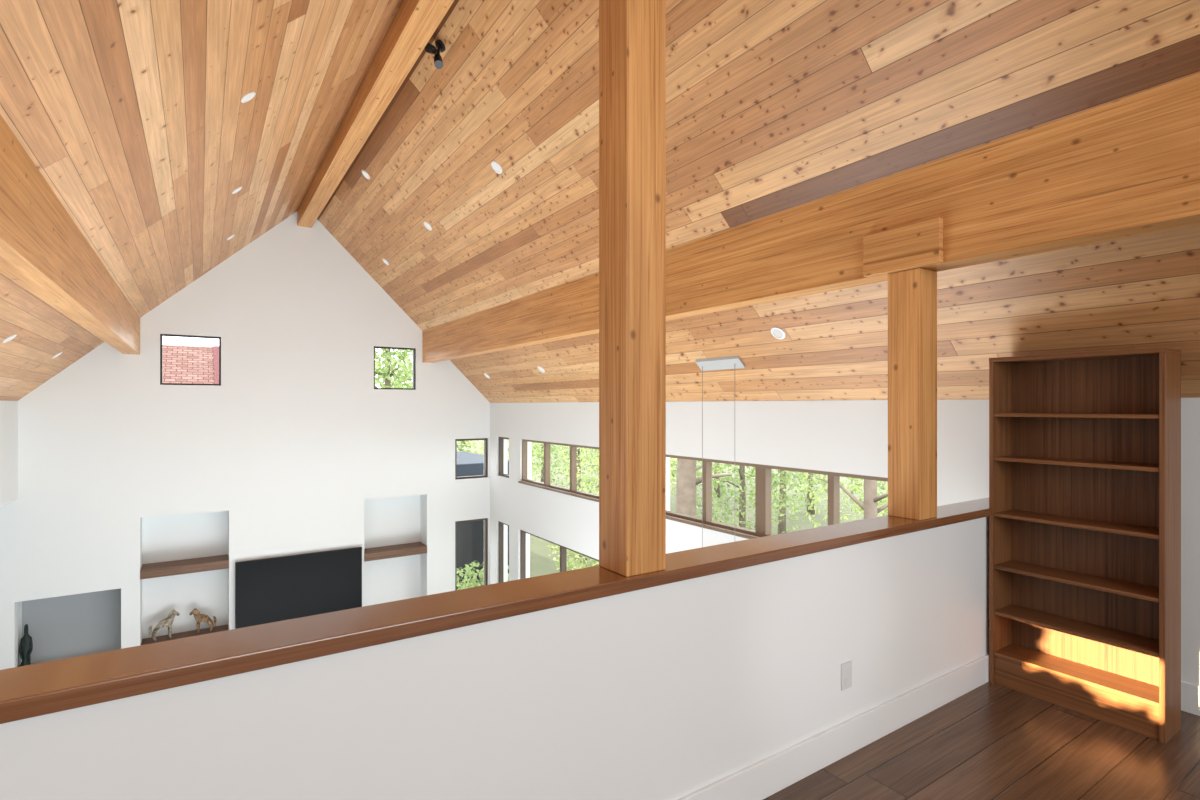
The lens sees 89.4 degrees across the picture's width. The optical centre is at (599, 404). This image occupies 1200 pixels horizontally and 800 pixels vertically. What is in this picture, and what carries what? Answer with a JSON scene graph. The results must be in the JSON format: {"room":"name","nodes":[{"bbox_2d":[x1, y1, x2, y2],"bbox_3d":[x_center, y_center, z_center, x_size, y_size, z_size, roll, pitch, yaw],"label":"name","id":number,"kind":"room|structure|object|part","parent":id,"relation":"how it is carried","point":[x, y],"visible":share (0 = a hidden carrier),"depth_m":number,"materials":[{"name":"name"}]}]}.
{"room":"loft","nodes":[
{"label":"loft","id":0,"kind":"room"},
{"bbox_2d":[0,401,17,507],"bbox_3d":[-4.840,0.540,3.875,0.150,1.179,8.100,0,0,-33],"label":"wall","id":1,"kind":"structure","parent":0,"point":[8,409],"depth_m":6.94,"materials":[{"name":"white paint"}]},
{"bbox_2d":[0,212,489,669],"bbox_3d":[-5.476,0.749,8.523,8.650,7.502,0.360,0,0,-33],"label":"wall","id":2,"kind":"structure","parent":0,"point":[296,450],"depth_m":8.61,"materials":[{"name":"white paint"}]},
{"bbox_2d":[19,624,32,666],"bbox_3d":[-7.074,3.003,7.469,0.129,0.594,0.212,0,0,-33],"label":"seated statue","id":3,"kind":"object","parent":2,"relation":"on","point":[26,644],"visible":0.71,"depth_m":7.44,"materials":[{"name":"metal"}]},
{"bbox_2d":[140,554,228,578],"bbox_3d":[-5.707,2.225,8.359,0.991,0.120,0.370,0,0,-33],"label":"niche shelf","id":4,"kind":"object","parent":2,"relation":"attached to","point":[177,567],"visible":1,"depth_m":8.25,"materials":[{"name":"brown wood"}]},
{"bbox_2d":[141,624,228,644],"bbox_3d":[-5.707,3.240,8.359,0.991,0.120,0.370,0,0,-33],"label":"niche shelf","id":5,"kind":"object","parent":2,"relation":"attached to","point":[145,641],"visible":0.29,"depth_m":8.40,"materials":[{"name":"brown wood"}]},
{"bbox_2d":[148,609,179,640],"bbox_3d":[-5.915,2.987,8.226,0.107,0.363,0.356,0,0,42],"label":"horse figurine","id":6,"kind":"object","parent":5,"relation":"on","point":[167,622],"visible":1,"depth_m":8.22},
{"bbox_2d":[189,608,216,632],"bbox_3d":[-5.546,3.001,8.470,0.330,0.337,0.099,0,0,-19],"label":"horse figurine","id":7,"kind":"object","parent":5,"relation":"on","point":[199,618],"visible":1,"depth_m":8.44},
{"bbox_2d":[160,334,220,385],"bbox_3d":[-5.603,-0.610,8.308,0.688,0.680,0.080,0,0,-33],"label":"window","id":8,"kind":"structure","parent":2,"relation":"in","point":[161,335],"depth_m":8.21,"materials":[{"name":"clear glass"}]},
{"bbox_2d":[235,547,361,628],"bbox_3d":[-4.413,2.680,8.962,1.684,0.950,0.076,0,0,-33],"label":"television","id":9,"kind":"object","parent":2,"relation":"attached to","point":[275,589],"visible":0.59,"depth_m":8.90,"materials":[{"name":"black plastic"}]},
{"bbox_2d":[374,346,415,389],"bbox_3d":[-3.331,-0.590,9.807,0.665,0.680,0.080,0,0,-33],"label":"window","id":10,"kind":"structure","parent":2,"relation":"in","point":[413,349],"depth_m":9.91,"materials":[{"name":"clear glass"}]},
{"bbox_2d":[364,542,426,561],"bbox_3d":[-3.371,2.390,9.901,0.987,0.120,0.370,0,0,-33],"label":"niche shelf","id":11,"kind":"object","parent":2,"relation":"attached to","point":[385,552],"visible":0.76,"depth_m":9.80,"materials":[{"name":"brown wood"}]},
{"bbox_2d":[455,518,487,589],"bbox_3d":[-2.248,3.040,10.522,0.600,2.120,0.080,0,0,-33],"label":"window","id":12,"kind":"structure","parent":2,"relation":"in","point":[484,519],"depth_m":10.64,"materials":[{"name":"clear glass"}]},
{"bbox_2d":[455,438,487,478],"bbox_3d":[-2.248,0.925,10.522,0.600,0.690,0.080,0,0,-33],"label":"window","id":13,"kind":"structure","parent":2,"relation":"in","point":[484,439],"depth_m":10.58,"materials":[{"name":"clear glass"}]},
{"bbox_2d":[0,516,988,799],"bbox_3d":[0.043,1.107,2.131,6.080,0.947,0.150,0,0,-33],"label":"wall","id":14,"kind":"structure","parent":0,"point":[670,691],"depth_m":1.94,"materials":[{"name":"white paint"}]},
{"bbox_2d":[0,497,989,723],"bbox_3d":[0.042,0.611,2.133,6.078,0.045,0.205,0,0,-33],"label":"wall cap","id":15,"kind":"object","parent":14,"relation":"on","point":[33,690],"visible":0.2,"depth_m":1.63,"materials":[{"name":"brown wood"}]},
{"bbox_2d":[599,0,665,576],"bbox_3d":[0.116,-1.031,2.189,0.174,3.238,0.174,0,0,-33],"label":"timber post","id":16,"kind":"object","parent":15,"relation":"on","point":[632,33],"visible":1,"depth_m":2.12,"materials":[{"name":"brown wood"}]},
{"bbox_2d":[888,268,936,519],"bbox_3d":[1.649,-0.056,3.201,0.170,1.287,0.174,0,0,-33],"label":"timber post","id":17,"kind":"object","parent":15,"relation":"on","point":[912,294],"visible":1,"depth_m":3.14,"materials":[{"name":"brown wood"}]},
{"bbox_2d":[678,654,988,799],"bbox_3d":[0.089,1.505,2.062,6.080,0.150,0.016,0,0,-33],"label":"baseboard","id":18,"kind":"structure","parent":14,"relation":"attached to","point":[760,780],"depth_m":2.71,"materials":[{"name":"white paint"}]},
{"bbox_2d":[841,660,851,690],"bbox_3d":[1.117,1.226,2.746,0.076,0.120,0.008,0,0,-33],"label":"outlet plate","id":19,"kind":"object","parent":14,"relation":"attached to","point":[846,668],"visible":1,"depth_m":2.74,"materials":[{"name":"grey plastic"}]},
{"bbox_2d":[845,667,849,674],"bbox_3d":[1.119,1.204,2.744,0.034,0.028,0.003,0,0,-33],"label":"socket","id":20,"kind":"object","parent":19,"relation":"attached to","point":[847,669],"depth_m":2.74,"materials":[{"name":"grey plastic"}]},
{"bbox_2d":[845,677,849,684],"bbox_3d":[1.119,1.248,2.744,0.034,0.028,0.003,0,0,-33],"label":"socket","id":21,"kind":"object","parent":19,"relation":"attached to","point":[847,679],"depth_m":2.74,"materials":[{"name":"grey plastic"}]},
{"bbox_2d":[0,0,1199,402],"bbox_3d":[-0.858,-1.468,3.478,6.800,3.547,14.150,0,0,-33],"label":"ceiling","id":22,"kind":"structure","parent":0,"point":[133,114],"depth_m":3.75,"materials":[{"name":"brown wood"}]},
{"bbox_2d":[2,334,16,342],"bbox_3d":[-4.824,-0.542,4.952,0.082,0.078,0.109,0,0,-39],"label":"recessed light","id":23,"kind":"object","parent":22,"relation":"in","point":[14,335],"visible":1,"depth_m":4.94,"materials":[{"name":"white plastic"}]},
{"bbox_2d":[0,115,139,354],"bbox_3d":[-2.396,-0.901,2.283,0.175,0.482,13.450,0,0,-33],"label":"beam","id":24,"kind":"structure","parent":22,"relation":"attached to","point":[43,250],"depth_m":3.31,"materials":[{"name":"brown wood"}]},
{"bbox_2d":[232,186,241,193],"bbox_3d":[-3.414,-2.021,5.702,0.082,0.078,0.109,0,0,-39],"label":"recessed light","id":25,"kind":"object","parent":22,"relation":"in","point":[239,188],"visible":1,"depth_m":5.69,"materials":[{"name":"white plastic"}]},
{"bbox_2d":[241,92,255,102],"bbox_3d":[-2.277,-1.993,3.925,0.082,0.078,0.109,0,0,-39],"label":"recessed light","id":26,"kind":"object","parent":22,"relation":"in","point":[249,96],"visible":1,"depth_m":3.92,"materials":[{"name":"white plastic"}]},
{"bbox_2d":[361,170,369,178],"bbox_3d":[-2.709,-2.664,7.007,0.090,0.090,0.124,0,0,-28],"label":"recessed light","id":27,"kind":"object","parent":22,"relation":"in","point":[364,172],"visible":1,"depth_m":7.00,"materials":[{"name":"white plastic"}]},
{"bbox_2d":[297,0,453,227],"bbox_3d":[-0.696,-2.805,3.405,0.190,0.310,13.450,0,0,-33],"label":"ridge beam","id":28,"kind":"structure","parent":22,"relation":"attached to","point":[415,22],"depth_m":5.17,"materials":[{"name":"brown wood"}]},
{"bbox_2d":[424,221,431,230],"bbox_3d":[-1.993,-2.070,7.012,0.090,0.090,0.124,0,0,-28],"label":"recessed light","id":29,"kind":"object","parent":22,"relation":"in","point":[426,224],"visible":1,"depth_m":7.00,"materials":[{"name":"white plastic"}]},
{"bbox_2d":[425,39,444,68],"bbox_3d":[-1.231,-2.647,4.569,0.125,0.235,0.156,0,0,13],"label":"spotlight","id":30,"kind":"object","parent":22,"relation":"attached to","point":[438,63],"visible":1,"depth_m":4.55,"materials":[{"name":"black metal"}]},
{"bbox_2d":[491,161,501,173],"bbox_3d":[-0.908,-2.089,5.332,0.090,0.090,0.124,0,0,-28],"label":"recessed light","id":31,"kind":"object","parent":22,"relation":"in","point":[496,167],"visible":1,"depth_m":5.33,"materials":[{"name":"white plastic"}]},
{"bbox_2d":[696,356,744,546],"bbox_3d":[1.074,0.687,5.453,0.080,2.226,1.400,0,0,-33],"label":"linear pendant","id":32,"kind":"object","parent":22,"relation":"hanging from","point":[729,362],"visible":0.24,"depth_m":5.50,"materials":[{"name":"silver-grey metal"},{"name":"wire"}]},
{"bbox_2d":[771,327,785,338],"bbox_3d":[1.377,-0.555,4.683,0.090,0.090,0.124,0,0,-28],"label":"recessed light","id":33,"kind":"object","parent":22,"relation":"in","point":[777,332],"visible":1,"depth_m":4.68,"materials":[{"name":"white plastic"}]},
{"bbox_2d":[422,73,1199,362],"bbox_3d":[0.851,-0.959,4.425,0.175,0.518,13.450,0,0,-33],"label":"beam","id":34,"kind":"structure","parent":22,"relation":"attached to","point":[1129,166],"depth_m":2.93,"materials":[{"name":"brown wood"}]},
{"bbox_2d":[863,216,942,276],"bbox_3d":[1.565,-0.812,3.147,0.039,0.225,0.410,0,0,-33],"label":"bracket","id":35,"kind":"object","parent":34,"relation":"attached to","point":[917,244],"visible":1,"depth_m":3.11,"materials":[{"name":"brown wood"}]},
{"bbox_2d":[490,398,1199,685],"bbox_3d":[1.854,2.231,5.088,0.200,4.538,13.450,0,0,-33],"label":"wall","id":36,"kind":"structure","parent":0,"point":[839,436],"depth_m":5.53,"materials":[{"name":"white paint"}]},
{"bbox_2d":[499,521,508,582],"bbox_3d":[-1.575,3.040,10.229,0.080,2.120,0.490,0,0,-33],"label":"window","id":37,"kind":"structure","parent":36,"relation":"in","point":[501,525],"depth_m":10.41,"materials":[{"name":"clear glass"}]},
{"bbox_2d":[499,437,508,477],"bbox_3d":[-1.575,0.875,10.229,0.080,0.670,0.490,0,0,-33],"label":"window","id":38,"kind":"structure","parent":36,"relation":"in","point":[501,439],"depth_m":10.40,"materials":[{"name":"clear glass"}]},
{"bbox_2d":[518,439,598,501],"bbox_3d":[-0.606,0.887,8.706,0.140,0.695,2.320,0,0,-33],"label":"window","id":39,"kind":"structure","parent":36,"relation":"in","point":[573,448],"depth_m":8.76,"materials":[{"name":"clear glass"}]},
{"bbox_3d":[-0.639,1.223,8.684,0.060,0.024,2.320,0,0,-33],"label":"sill","id":40,"kind":"part","parent":39,"relation":"part of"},
{"bbox_2d":[520,530,598,578],"bbox_3d":[-0.526,3.040,8.639,0.080,2.120,2.600,0,0,-33],"label":"window","id":41,"kind":"structure","parent":36,"relation":"in","point":[563,550],"depth_m":9.68,"materials":[{"name":"clear glass"}]},
{"bbox_2d":[666,454,887,538],"bbox_3d":[1.476,0.887,5.551,0.140,0.695,3.000,0,0,-33],"label":"window","id":42,"kind":"structure","parent":36,"relation":"in","point":[762,472],"depth_m":5.55,"materials":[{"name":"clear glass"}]},
{"bbox_3d":[1.443,1.223,5.529,0.060,0.024,3.000,0,0,-33],"label":"sill","id":43,"kind":"part","parent":42,"relation":"part of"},
{"bbox_2d":[1181,681,1199,715],"bbox_3d":[4.046,1.505,1.571,0.016,0.150,5.164,0,0,-33],"label":"baseboard","id":44,"kind":"structure","parent":36,"relation":"attached to","point":[1190,693],"depth_m":3.10,"materials":[{"name":"white paint"}]},
{"bbox_2d":[763,682,1199,799],"bbox_3d":[1.470,1.680,-0.030,6.080,0.200,5.330,0,0,-33],"label":"floor","id":45,"kind":"structure","parent":0,"point":[994,741],"depth_m":2.69,"materials":[{"name":"brown wood"}]},
{"bbox_2d":[989,348,1180,743],"bbox_3d":[2.522,0.656,3.201,0.243,1.847,0.755,0,0,-33],"label":"bookcase","id":46,"kind":"object","parent":45,"relation":"on","point":[1085,447],"visible":1,"depth_m":3.21,"materials":[{"name":"brown wood"}]},
{"bbox_3d":[2.322,0.667,3.508,0.240,1.825,0.022,0,0,-33],"label":"panel","id":47,"kind":"part","parent":46,"relation":"part of","materials":[{"name":"brown wood"}]},
{"bbox_3d":[2.522,1.410,3.201,0.224,0.020,0.711,0,0,-33],"label":"shelf","id":48,"kind":"part","parent":46,"relation":"part of","materials":[{"name":"brown wood"}]},
{"bbox_3d":[2.522,1.178,3.201,0.224,0.020,0.711,0,0,-33],"label":"shelf","id":49,"kind":"part","parent":46,"relation":"part of","materials":[{"name":"brown wood"}]},
{"bbox_3d":[2.522,0.918,3.201,0.224,0.020,0.711,0,0,-33],"label":"shelf","id":50,"kind":"part","parent":46,"relation":"part of","materials":[{"name":"brown wood"}]},
{"bbox_3d":[2.522,0.622,3.201,0.224,0.020,0.711,0,0,-33],"label":"shelf","id":51,"kind":"part","parent":46,"relation":"part of","materials":[{"name":"brown wood"}]},
{"bbox_3d":[2.522,0.305,3.201,0.224,0.020,0.711,0,0,-33],"label":"shelf","id":52,"kind":"part","parent":46,"relation":"part of","materials":[{"name":"brown wood"}]},
{"bbox_3d":[2.522,0.055,3.201,0.224,0.020,0.711,0,0,-33],"label":"shelf","id":53,"kind":"part","parent":46,"relation":"part of","materials":[{"name":"brown wood"}]},
{"bbox_3d":[2.441,1.500,3.148,0.018,0.160,0.711,0,0,-33],"label":"kick plate","id":54,"kind":"part","parent":46,"relation":"part of","materials":[{"name":"brown wood"}]},
{"bbox_3d":[2.522,-0.256,3.201,0.243,0.022,0.755,0,0,-33],"label":"panel","id":55,"kind":"part","parent":46,"relation":"part of","materials":[{"name":"brown wood"}]},
{"bbox_3d":[2.619,0.642,3.265,0.008,1.775,0.711,0,0,-33],"label":"panel","id":56,"kind":"part","parent":46,"relation":"part of","materials":[{"name":"brown wood"}]},
{"bbox_3d":[2.725,0.667,2.896,0.240,1.825,0.022,0,0,-33],"label":"panel","id":57,"kind":"part","parent":46,"relation":"part of","materials":[{"name":"brown wood"}]},
{"label":"outside","id":58,"kind":"structure","parent":0,"visible":0},
{"bbox_2d":[457,439,887,576],"bbox_3d":[-13.771,4.950,20.865,120.000,0.300,110.000,0,0,-33],"label":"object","id":59,"kind":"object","parent":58,"point":[541,563],"depth_m":27.84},
{"bbox_2d":[163,345,218,383],"bbox_3d":[-13.579,1.575,15.001,7.060,6.450,6.800,0,0,-33],"label":"house","id":60,"kind":"structure","parent":59,"relation":"on","point":[184,364],"depth_m":15.76,"materials":[{"name":"red brick"}]},
{"bbox_2d":[375,348,411,387],"bbox_3d":[-7.444,0.301,21.405,4.059,9.006,3.675,0,0,-33],"label":"leafy tree","id":61,"kind":"object","parent":59,"relation":"on","point":[382,372],"visible":0.19,"depth_m":20.98,"materials":[{"name":"green plant"}]},
{"bbox_2d":[377,355,473,451],"bbox_3d":[-8.457,0.300,29.194,4.989,9.009,4.543,0,0,-33],"label":"leafy tree","id":62,"kind":"object","parent":59,"relation":"on","point":[409,366],"visible":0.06,"depth_m":28.65,"materials":[{"name":"green plant"}]},
{"bbox_2d":[457,452,508,588],"bbox_3d":[-4.072,3.100,16.064,2.400,3.400,3.700,0,0,-33],"label":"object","id":63,"kind":"object","parent":59,"relation":"on","point":[470,535],"visible":0.16,"depth_m":15.18,"materials":[{"name":"stone"}]},
{"bbox_3d":[-3.430,3.300,14.510,0.160,3.000,0.160,0,0,-33],"label":"post","id":64,"kind":"part","parent":63,"relation":"part of","materials":[{"name":"brown wood"}]},
{"bbox_3d":[-2.262,3.300,15.281,0.160,3.000,0.160,0,0,-33],"label":"post","id":65,"kind":"part","parent":63,"relation":"part of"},
{"bbox_2d":[457,560,508,589],"bbox_3d":[-2.565,4.056,12.920,1.885,1.497,1.644,0,0,-33],"label":"shrub","id":66,"kind":"object","parent":59,"relation":"on","point":[467,568],"visible":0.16,"depth_m":12.82,"materials":[{"name":"green plant"}]},
{"bbox_2d":[459,440,543,478],"bbox_3d":[-4.189,1.300,26.724,4.098,7.005,4.037,0,0,-33],"label":"leafy tree","id":67,"kind":"object","parent":59,"relation":"on","point":[482,443],"visible":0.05,"depth_m":26.41,"materials":[{"name":"green plant"}]},
{"bbox_2d":[508,442,569,481],"bbox_3d":[-3.175,0.599,33.850,4.842,8.409,4.860,0,0,-33],"label":"leafy tree","id":68,"kind":"object","parent":59,"relation":"on","point":[542,447],"visible":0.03,"depth_m":33.73,"materials":[{"name":"green plant"}]},
{"bbox_2d":[532,443,598,493],"bbox_3d":[-0.862,1.293,23.647,4.047,7.016,4.008,0,0,-33],"label":"leafy tree","id":69,"kind":"object","parent":59,"relation":"on","point":[579,451],"visible":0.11,"depth_m":23.24,"materials":[{"name":"green plant"}]},
{"bbox_2d":[546,490,598,571],"bbox_3d":[-0.304,3.451,14.649,1.911,2.702,1.965,0,0,-33],"label":"shrub","id":70,"kind":"object","parent":59,"relation":"on","point":[583,562],"visible":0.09,"depth_m":14.47,"materials":[{"name":"green plant"}]},
{"bbox_2d":[580,449,598,473],"bbox_3d":[0.733,0.763,29.724,4.659,8.078,4.631,0,0,-33],"label":"leafy tree","id":71,"kind":"object","parent":59,"relation":"on","point":[581,449],"visible":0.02,"depth_m":29.46,"materials":[{"name":"green plant"}]},
{"bbox_2d":[558,445,676,495],"bbox_3d":[0.631,1.290,19.354,3.993,7.021,4.040,0,0,-33],"label":"leafy tree","id":72,"kind":"object","parent":59,"relation":"on","point":[580,456],"visible":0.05,"depth_m":19.12,"materials":[{"name":"green plant"}]},
{"bbox_2d":[670,458,732,490],"bbox_3d":[3.593,0.776,25.382,4.611,8.053,4.690,0,0,-33],"label":"leafy tree","id":73,"kind":"object","parent":59,"relation":"on","point":[713,470],"visible":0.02,"depth_m":25.06,"materials":[{"name":"green plant"}]},
{"bbox_2d":[675,458,731,516],"bbox_3d":[1.766,-0.700,12.887,3.557,11.007,3.525,0,0,-33],"label":"trunk","id":74,"kind":"object","parent":59,"relation":"on","point":[686,483],"visible":0.02,"depth_m":12.67,"materials":[{"name":"brown plant"}]},
{"bbox_2d":[696,462,738,497],"bbox_3d":[6.083,0.241,31.592,5.223,9.120,5.230,0,0,-33],"label":"leafy tree","id":75,"kind":"object","parent":59,"relation":"on","point":[715,472],"visible":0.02,"depth_m":31.47,"materials":[{"name":"green plant"}]},
{"bbox_2d":[670,459,822,532],"bbox_3d":[3.885,1.300,16.461,4.038,7.005,4.027,0,0,-33],"label":"leafy tree","id":76,"kind":"object","parent":59,"relation":"on","point":[742,506],"visible":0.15,"depth_m":16.09,"materials":[{"name":"green plant"}]},
{"bbox_2d":[720,464,842,533],"bbox_3d":[6.385,0.770,21.167,4.607,8.064,4.583,0,0,-33],"label":"leafy tree","id":77,"kind":"object","parent":59,"relation":"on","point":[782,525],"visible":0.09,"depth_m":21.10,"materials":[{"name":"green plant"}]},
{"bbox_2d":[786,471,826,513],"bbox_3d":[9.325,0.215,26.776,5.320,9.177,5.266,0,0,-33],"label":"leafy tree","id":78,"kind":"object","parent":59,"relation":"on","point":[810,511],"visible":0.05,"depth_m":26.63,"materials":[{"name":"green plant"}]},
{"bbox_2d":[799,472,887,527],"bbox_3d":[6.332,1.300,12.758,4.056,7.004,3.968,0,0,-33],"label":"leafy tree","id":79,"kind":"object","parent":59,"relation":"on","point":[856,487],"visible":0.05,"depth_m":13.06,"materials":[{"name":"green plant"}]},
{"bbox_2d":[815,477,887,518],"bbox_3d":[4.144,-0.200,9.353,3.420,10.005,3.277,0,0,-33],"label":"leafy tree","id":80,"kind":"object","parent":59,"relation":"on","point":[870,508],"visible":0.02,"depth_m":9.24,"materials":[{"name":"brown plant"}]},
{"bbox_2d":[847,478,886,516],"bbox_3d":[9.087,0.765,17.123,4.626,8.076,4.647,0,0,-33],"label":"leafy tree","id":81,"kind":"object","parent":59,"relation":"on","point":[851,482],"visible":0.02,"depth_m":17.54,"materials":[{"name":"green plant"}]}
]}

